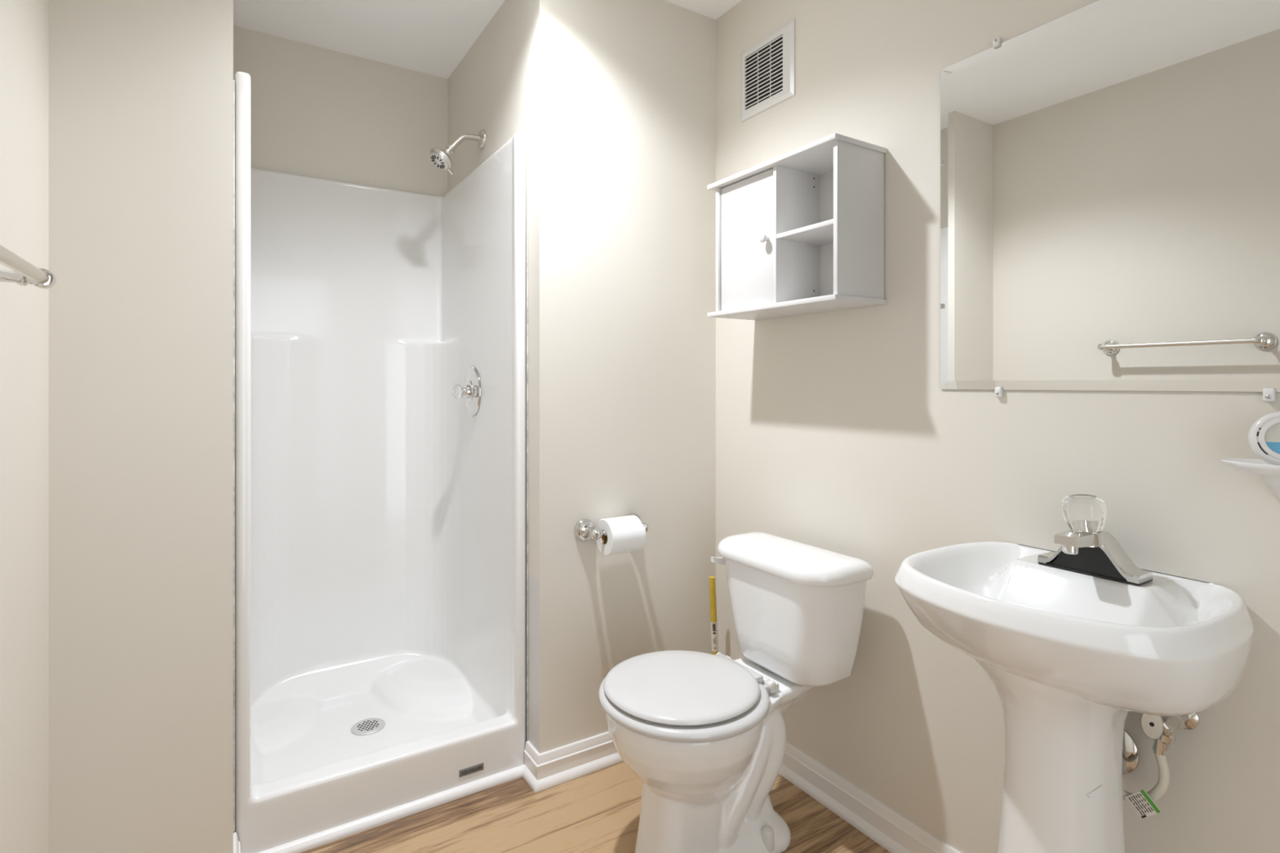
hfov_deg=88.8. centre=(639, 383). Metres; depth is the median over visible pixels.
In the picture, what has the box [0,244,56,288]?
towel bar
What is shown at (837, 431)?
wall
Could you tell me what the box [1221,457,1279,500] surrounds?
soap dish
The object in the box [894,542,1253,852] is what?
pedestal sink
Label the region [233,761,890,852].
floor
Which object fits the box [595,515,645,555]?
toilet paper roll
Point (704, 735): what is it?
toilet
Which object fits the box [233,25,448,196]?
wall
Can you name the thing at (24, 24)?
wall
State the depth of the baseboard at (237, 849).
1.55 m
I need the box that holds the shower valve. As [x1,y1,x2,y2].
[452,366,480,416]
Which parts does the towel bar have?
post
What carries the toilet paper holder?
attached to the wall at (615, 100)
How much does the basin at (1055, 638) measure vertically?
0.178 m
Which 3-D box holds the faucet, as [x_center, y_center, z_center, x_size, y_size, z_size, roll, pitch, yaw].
[0.805,0.276,1.187,0.131,0.142,0.165,0,0,-32]
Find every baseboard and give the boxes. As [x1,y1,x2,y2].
[233,831,240,852]
[522,731,623,793]
[778,741,960,852]
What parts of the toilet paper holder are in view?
post, post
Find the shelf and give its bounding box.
[776,218,833,245]
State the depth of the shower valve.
2.29 m
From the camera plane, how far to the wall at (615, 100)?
2.06 m
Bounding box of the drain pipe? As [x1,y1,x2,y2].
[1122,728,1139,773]
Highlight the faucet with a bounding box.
[1037,494,1152,586]
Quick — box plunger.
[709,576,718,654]
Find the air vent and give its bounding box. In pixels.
[740,18,795,121]
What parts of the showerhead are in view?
arm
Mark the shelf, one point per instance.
(821, 233)
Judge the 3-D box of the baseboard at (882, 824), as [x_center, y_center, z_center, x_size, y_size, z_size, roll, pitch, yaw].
[0.931,1.131,1.190,0.026,0.093,2.514,0,0,-32]
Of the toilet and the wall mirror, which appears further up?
the wall mirror
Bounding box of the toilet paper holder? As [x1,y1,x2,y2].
[574,513,648,541]
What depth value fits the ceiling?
2.29 m
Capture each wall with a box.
[0,0,48,852]
[48,0,233,852]
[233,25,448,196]
[448,0,715,753]
[715,0,1279,852]
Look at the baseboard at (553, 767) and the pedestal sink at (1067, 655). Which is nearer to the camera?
the pedestal sink at (1067, 655)
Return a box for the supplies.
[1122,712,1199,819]
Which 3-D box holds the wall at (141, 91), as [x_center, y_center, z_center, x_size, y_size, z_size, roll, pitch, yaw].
[-1.375,-0.042,1.786,0.440,2.440,0.937,0,0,-32]
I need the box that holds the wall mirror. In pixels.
[940,0,1279,401]
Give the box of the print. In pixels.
[1128,793,1153,818]
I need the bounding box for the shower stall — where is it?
[233,71,528,852]
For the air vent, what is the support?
in the wall at (837, 431)
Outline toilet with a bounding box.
[598,531,873,852]
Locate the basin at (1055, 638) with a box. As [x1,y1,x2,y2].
[894,542,1253,716]
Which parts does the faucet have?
spout, handle, plate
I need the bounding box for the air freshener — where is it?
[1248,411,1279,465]
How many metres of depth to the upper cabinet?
1.79 m
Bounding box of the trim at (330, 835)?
[257,764,524,852]
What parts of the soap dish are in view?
dish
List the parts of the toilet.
lid, seat, bowl, flush lever, tank lid, tank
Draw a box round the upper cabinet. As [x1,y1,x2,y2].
[706,133,886,319]
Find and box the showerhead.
[429,128,485,174]
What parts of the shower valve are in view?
knob, stem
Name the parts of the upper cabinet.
panel, door, knob, panel, panel, panel, panel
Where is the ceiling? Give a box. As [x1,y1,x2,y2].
[233,0,742,79]
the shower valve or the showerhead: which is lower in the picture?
the shower valve

